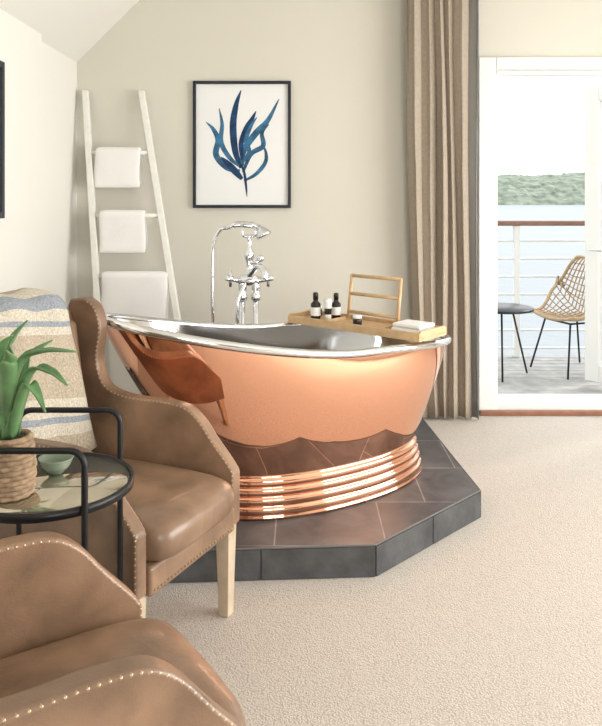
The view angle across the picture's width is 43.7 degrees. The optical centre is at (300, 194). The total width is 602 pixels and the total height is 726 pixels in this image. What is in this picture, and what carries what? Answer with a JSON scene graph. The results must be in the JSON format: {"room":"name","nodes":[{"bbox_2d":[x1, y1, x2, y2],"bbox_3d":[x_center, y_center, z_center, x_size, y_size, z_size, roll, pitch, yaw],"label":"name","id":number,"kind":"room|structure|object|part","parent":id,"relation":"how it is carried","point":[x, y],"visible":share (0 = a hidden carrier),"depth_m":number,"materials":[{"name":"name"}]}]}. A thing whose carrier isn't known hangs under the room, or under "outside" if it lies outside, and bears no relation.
{"room":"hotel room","nodes":[
{"label":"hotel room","id":0,"kind":"room"},
{"bbox_2d":[0,428,36,502],"bbox_3d":[-0.700,0.646,1.800,0.126,0.145,0.126,0,0,0],"label":"basket","id":1,"kind":"object","parent":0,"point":[18,472],"depth_m":1.76,"materials":[{"name":"brown wicker"}]},
{"bbox_2d":[0,9,76,306],"bbox_3d":[-1.528,0.270,1.185,0.185,2.320,7.470,0,0,0],"label":"wall","id":2,"kind":"structure","parent":0,"point":[38,229],"depth_m":4.09,"materials":[{"name":"white paint"}]},
{"bbox_2d":[0,60,4,217],"bbox_3d":[-1.419,-0.260,3.270,0.028,0.740,0.580,0,0,0],"label":"framed picture","id":3,"kind":"object","parent":2,"relation":"attached to","point":[2,64],"visible":1,"depth_m":3.53,"materials":[{"name":"black"}]},
{"bbox_2d":[0,0,138,61],"bbox_3d":[1.215,-1.280,1.260,5.670,0.820,7.620,0,0,0],"label":"ceiling","id":4,"kind":"structure","parent":0,"point":[71,28],"depth_m":4.40,"materials":[{"name":"white paint"}]},
{"bbox_2d":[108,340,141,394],"bbox_3d":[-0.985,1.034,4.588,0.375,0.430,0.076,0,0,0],"label":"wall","id":5,"kind":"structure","parent":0,"point":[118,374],"depth_m":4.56,"materials":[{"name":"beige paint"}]},
{"bbox_2d":[77,0,601,375],"bbox_3d":[1.215,-0.120,4.995,5.670,3.100,0.150,0,0,0],"label":"wall","id":6,"kind":"structure","parent":0,"point":[344,61],"depth_m":4.92,"materials":[{"name":"beige paint"}]},
{"bbox_2d":[193,81,290,207],"bbox_3d":[-0.386,-0.330,4.904,0.640,0.830,0.028,0,0,0],"label":"framed picture","id":7,"kind":"object","parent":6,"relation":"attached to","point":[242,129],"visible":1,"depth_m":4.91,"materials":[{"name":"black"}]},
{"bbox_2d":[406,0,478,418],"bbox_3d":[0.899,-0.007,4.778,0.458,2.845,0.108,0,0,0],"label":"curtain","id":8,"kind":"object","parent":6,"relation":"hanging from","point":[442,36],"visible":0.91,"depth_m":4.77,"materials":[{"name":"beige fabric"}]},
{"bbox_2d":[478,57,601,409],"bbox_3d":[1.980,0.265,4.975,1.640,2.330,0.170,0,0,0],"label":"frame","id":9,"kind":"object","parent":6,"relation":"attached to","point":[488,66],"visible":0.77,"depth_m":4.89,"materials":[{"name":"white plastic"}]},
{"bbox_2d":[479,410,601,415],"bbox_3d":[1.980,1.415,4.870,1.640,0.030,0.040,0,0,0],"label":"trim","id":10,"kind":"structure","parent":6,"relation":"attached to","point":[481,412],"depth_m":4.85,"materials":[{"name":"brown wood"}]},
{"bbox_2d":[496,71,601,401],"bbox_3d":[1.978,0.275,4.985,1.405,2.190,0.070,0,0,0],"label":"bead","id":11,"kind":"object","parent":6,"relation":"attached to","point":[499,397],"visible":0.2,"depth_m":4.96,"materials":[{"name":"white plastic"}]},
{"bbox_2d":[585,86,601,382],"bbox_3d":[2.430,0.295,5.400,0.158,2.210,0.794,0,0,-41],"label":"door","id":12,"kind":"structure","parent":6,"relation":"in","point":[593,95],"depth_m":5.63,"materials":[{"name":"white plastic"}]},
{"bbox_3d":[2.241,0.410,5.618,0.158,0.018,0.124,0,0,-41],"label":"handle","id":13,"kind":"part","parent":12,"relation":"part of","materials":[{"name":"silver metal"}]},
{"bbox_3d":[2.433,0.285,5.396,0.014,1.970,0.584,0,0,-41],"label":"leaf glass","id":14,"kind":"part","parent":12,"relation":"part of","materials":[{"name":"clear glass"}]},
{"bbox_2d":[145,415,601,725],"bbox_3d":[1.215,1.490,1.260,5.670,0.120,7.620,0,0,0],"label":"floor","id":15,"kind":"structure","parent":0,"point":[497,621],"depth_m":2.52,"materials":[{"name":"carpet"}]},
{"bbox_2d":[0,407,133,581],"bbox_3d":[-0.630,1.004,1.880,0.414,0.853,0.414,0,0,0],"label":"side table","id":16,"kind":"object","parent":15,"relation":"on","point":[92,482],"visible":0.62,"depth_m":1.82,"materials":[{"name":"black metal"}]},
{"bbox_2d":[0,320,77,502],"bbox_3d":[-0.745,0.474,1.795,0.442,0.489,0.316,0,0,0],"label":"potted plant","id":17,"kind":"object","parent":16,"relation":"on","point":[18,472],"visible":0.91,"depth_m":1.75,"materials":[{"name":"green plant"}]},
{"bbox_2d":[38,454,73,474],"bbox_3d":[-0.635,0.700,1.945,0.090,0.040,0.090,0,0,0],"label":"bowl","id":18,"kind":"object","parent":16,"relation":"on","point":[54,464],"visible":0.93,"depth_m":1.93,"materials":[{"name":"green ceramic"}]},
{"bbox_3d":[-0.630,0.724,1.880,0.394,0.008,0.394,0,0,0],"label":"glass","id":19,"kind":"part","parent":16,"relation":"part of","materials":[{"name":"clear glass"}]},
{"bbox_2d":[0,297,239,617],"bbox_3d":[-0.672,0.897,2.473,0.859,1.065,0.588,0,0,25],"label":"armchair","id":20,"kind":"object","parent":15,"relation":"on","point":[183,501],"visible":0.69,"depth_m":2.49,"materials":[{"name":"brown leather"}]},
{"bbox_2d":[0,288,96,450],"bbox_3d":[-0.960,0.618,2.583,0.334,0.578,0.401,0,0,25],"label":"throw blanket","id":21,"kind":"object","parent":20,"relation":"on","point":[46,313],"visible":0.69,"depth_m":2.57,"materials":[{"name":"beige fabric"}]},
{"bbox_3d":[-0.770,0.752,2.226,0.726,0.735,0.058,0,0,25],"label":"arm","id":22,"kind":"part","parent":20,"relation":"part of","materials":[{"name":"brown leather"}]},
{"bbox_3d":[-0.470,1.272,2.099,0.054,0.315,0.054,0,0,25],"label":"leg","id":23,"kind":"part","parent":20,"relation":"part of","materials":[{"name":"brown wood"}]},
{"bbox_3d":[-0.546,0.752,2.707,0.726,0.735,0.058,0,0,25],"label":"arm","id":24,"kind":"part","parent":20,"relation":"part of","materials":[{"name":"brown leather"}]},
{"bbox_2d":[123,458,233,561],"bbox_3d":[-0.557,0.988,2.419,0.610,0.156,0.470,0,0,25],"label":"seat cushion","id":25,"kind":"object","parent":20,"relation":"on","point":[178,504],"depth_m":2.32,"materials":[{"name":"brown leather"}]},
{"bbox_3d":[-0.611,1.087,2.444,0.642,0.085,0.470,0,0,25],"label":"seat frame","id":26,"kind":"part","parent":20,"relation":"part of","materials":[{"name":"brown leather"}]},
{"bbox_3d":[-0.256,1.272,2.558,0.054,0.315,0.054,0,0,25],"label":"leg","id":27,"kind":"part","parent":20,"relation":"part of","materials":[{"name":"brown wood"}]},
{"bbox_2d":[0,531,245,725],"bbox_3d":[-0.546,0.897,1.312,0.859,1.065,0.588,0,0,-34],"label":"armchair","id":28,"kind":"object","parent":15,"relation":"on","point":[77,647],"visible":1,"depth_m":1.51,"materials":[{"name":"brown leather"}]},
{"bbox_3d":[-0.679,0.752,1.542,0.726,0.735,0.058,0,0,-34],"label":"arm","id":29,"kind":"part","parent":28,"relation":"part of","materials":[{"name":"brown leather"}]},
{"bbox_3d":[-0.386,0.752,1.100,0.726,0.735,0.058,0,0,-34],"label":"arm","id":30,"kind":"part","parent":28,"relation":"part of","materials":[{"name":"brown leather"}]},
{"bbox_2d":[0,618,245,725],"bbox_3d":[-0.440,0.988,1.382,0.610,0.156,0.470,0,0,-34],"label":"seat cushion","id":31,"kind":"object","parent":28,"relation":"on","point":[35,651],"depth_m":1.53,"materials":[{"name":"brown leather"}]},
{"bbox_2d":[169,418,480,582],"bbox_3d":[-0.332,1.369,3.835,2.266,0.122,2.161,0,0,0],"label":"platform","id":32,"kind":"object","parent":15,"relation":"on","point":[370,538],"visible":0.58,"depth_m":2.94,"materials":[{"name":"tile"}]},
{"bbox_2d":[82,90,180,359],"bbox_3d":[-1.030,0.314,4.696,0.790,1.988,0.412,0,0,0],"label":"ladder","id":33,"kind":"object","parent":32,"relation":"on","point":[89,153],"visible":0.55,"depth_m":4.73,"materials":[{"name":"white wood"}]},
{"bbox_3d":[-1.294,0.314,4.696,0.049,1.988,0.483,0,0,-30],"label":"rail","id":34,"kind":"part","parent":33,"relation":"part of","materials":[{"name":"white wood"}]},
{"bbox_2d":[94,147,141,187],"bbox_3d":[-1.170,-0.176,4.804,0.296,0.261,0.082,0,0,0],"label":"towel","id":35,"kind":"object","parent":33,"relation":"hanging from","point":[114,167],"depth_m":4.77,"materials":[{"name":"white fabric"}]},
{"bbox_2d":[99,210,147,252],"bbox_3d":[-1.120,0.228,4.728,0.296,0.271,0.082,0,0,0],"label":"towel","id":36,"kind":"object","parent":33,"relation":"hanging from","point":[120,231],"depth_m":4.69,"materials":[{"name":"white fabric"}]},
{"bbox_2d":[101,271,168,318],"bbox_3d":[-1.030,0.656,4.654,0.415,0.366,0.085,0,0,0],"label":"towel","id":37,"kind":"object","parent":33,"relation":"hanging from","point":[138,293],"depth_m":4.62,"materials":[{"name":"white fabric"}]},
{"bbox_3d":[-0.847,0.314,4.696,0.587,1.988,0.049,0,0,44],"label":"rail","id":38,"kind":"part","parent":33,"relation":"part of","materials":[{"name":"white wood"}]},
{"bbox_2d":[210,221,273,323],"bbox_3d":[-0.283,0.723,3.889,0.346,1.174,0.180,0,0,29],"label":"faucet","id":39,"kind":"object","parent":32,"relation":"on","point":[249,278],"visible":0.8,"depth_m":3.88,"materials":[{"name":"silver metal"}]},
{"bbox_3d":[-0.298,0.160,3.900,0.185,0.047,0.034,0,0,0],"label":"handset handle","id":40,"kind":"part","parent":39,"relation":"part of","materials":[{"name":"silver metal"}]},
{"bbox_3d":[-0.222,0.388,3.819,0.035,0.088,0.192,0,0,-33],"label":"spout","id":41,"kind":"part","parent":39,"relation":"part of","materials":[{"name":"silver metal"}]},
{"bbox_3d":[-0.210,0.328,3.880,0.040,0.034,0.040,0,0,0],"label":"diverter knob","id":42,"kind":"part","parent":39,"relation":"part of","materials":[{"name":"silver metal"}]},
{"bbox_2d":[105,312,451,520],"bbox_3d":[-0.051,0.886,3.388,1.788,0.846,0.802,0,0,-33],"label":"bathtub","id":43,"kind":"object","parent":32,"relation":"on","point":[313,420],"visible":0.78,"depth_m":3.06,"materials":[{"name":"orange metal"}]},
{"bbox_2d":[288,274,445,341],"bbox_3d":[0.303,0.523,3.641,0.780,0.249,0.234,0,0,41],"label":"tray","id":44,"kind":"object","parent":43,"relation":"on","point":[374,326],"visible":0.84,"depth_m":3.64,"materials":[{"name":"brown wood"}]},
{"bbox_2d":[311,292,320,318],"bbox_3d":[0.074,0.559,3.781,0.051,0.136,0.051,0,0,0],"label":"toiletry bottle","id":45,"kind":"object","parent":44,"relation":"on","point":[315,305],"visible":0.94,"depth_m":3.76,"materials":[{"name":"black glass"}]},
{"bbox_2d":[324,299,331,319],"bbox_3d":[0.136,0.575,3.760,0.038,0.105,0.038,0,0,0],"label":"toiletry bottle","id":46,"kind":"object","parent":44,"relation":"on","point":[327,302],"visible":0.91,"depth_m":3.75,"materials":[{"name":"white plastic"}]},
{"bbox_2d":[331,293,340,318],"bbox_3d":[0.178,0.562,3.809,0.049,0.130,0.049,0,0,0],"label":"toiletry bottle","id":47,"kind":"object","parent":44,"relation":"on","point":[336,305],"visible":0.91,"depth_m":3.79,"materials":[{"name":"black glass"}]},
{"bbox_2d":[353,314,361,324],"bbox_3d":[0.271,0.602,3.603,0.045,0.050,0.045,0,0,0],"label":"toiletry bottle","id":48,"kind":"object","parent":44,"relation":"on","point":[357,319],"visible":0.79,"depth_m":3.59,"materials":[{"name":"black"}]},
{"bbox_3d":[0.271,0.585,3.603,0.045,0.015,0.045,0,0,0],"label":"lid","id":49,"kind":"part","parent":48,"relation":"part of","materials":[{"name":"white plastic"}]},
{"bbox_2d":[391,319,434,332],"bbox_3d":[0.519,0.607,3.454,0.160,0.040,0.140,0,0,41],"label":"cloth","id":50,"kind":"object","parent":44,"relation":"on","point":[408,325],"visible":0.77,"depth_m":3.42,"materials":[{"name":"white fabric"}]},
{"bbox_2d":[497,355,601,393],"bbox_3d":[2.350,1.540,5.951,5.700,0.180,1.742,0,0,0],"label":"balcony deck","id":51,"kind":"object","parent":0,"point":[547,374],"visible":0.08,"depth_m":5.99,"materials":[{"name":"grey wood"}]},
{"bbox_2d":[497,302,533,381],"bbox_3d":[1.600,1.169,6.000,0.510,0.547,0.510,0,0,0],"label":"patio table","id":52,"kind":"object","parent":51,"relation":"on","point":[502,308],"visible":0.52,"depth_m":5.88,"materials":[{"name":"black metal"}]},
{"bbox_2d":[497,221,584,356],"bbox_3d":[2.350,0.839,6.720,5.700,1.218,0.100,0,0,0],"label":"balcony railing","id":53,"kind":"object","parent":51,"relation":"on","point":[516,258],"depth_m":6.71,"materials":[{"name":"white metal"}]},
{"bbox_2d":[530,255,584,379],"bbox_3d":[2.249,0.972,6.157,0.540,0.940,0.548,0,0,-20],"label":"rattan chair","id":54,"kind":"object","parent":51,"relation":"on","point":[556,317],"visible":0.59,"depth_m":6.33,"materials":[{"name":"brown wicker"}]},
{"label":"outside","id":55,"kind":"structure","parent":0,"visible":0},
{"bbox_2d":[497,205,584,354],"bbox_3d":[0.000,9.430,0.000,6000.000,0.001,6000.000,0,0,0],"label":"sea","id":56,"kind":"structure","parent":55,"point":[504,212],"depth_m":97.54,"materials":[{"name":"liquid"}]},
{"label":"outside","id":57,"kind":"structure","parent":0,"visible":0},
{"bbox_2d":[497,172,584,204],"bbox_3d":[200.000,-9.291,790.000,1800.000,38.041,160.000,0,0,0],"label":"hills","id":58,"kind":"structure","parent":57,"point":[565,188],"depth_m":751.47,"materials":[{"name":"green plant"}]}
]}

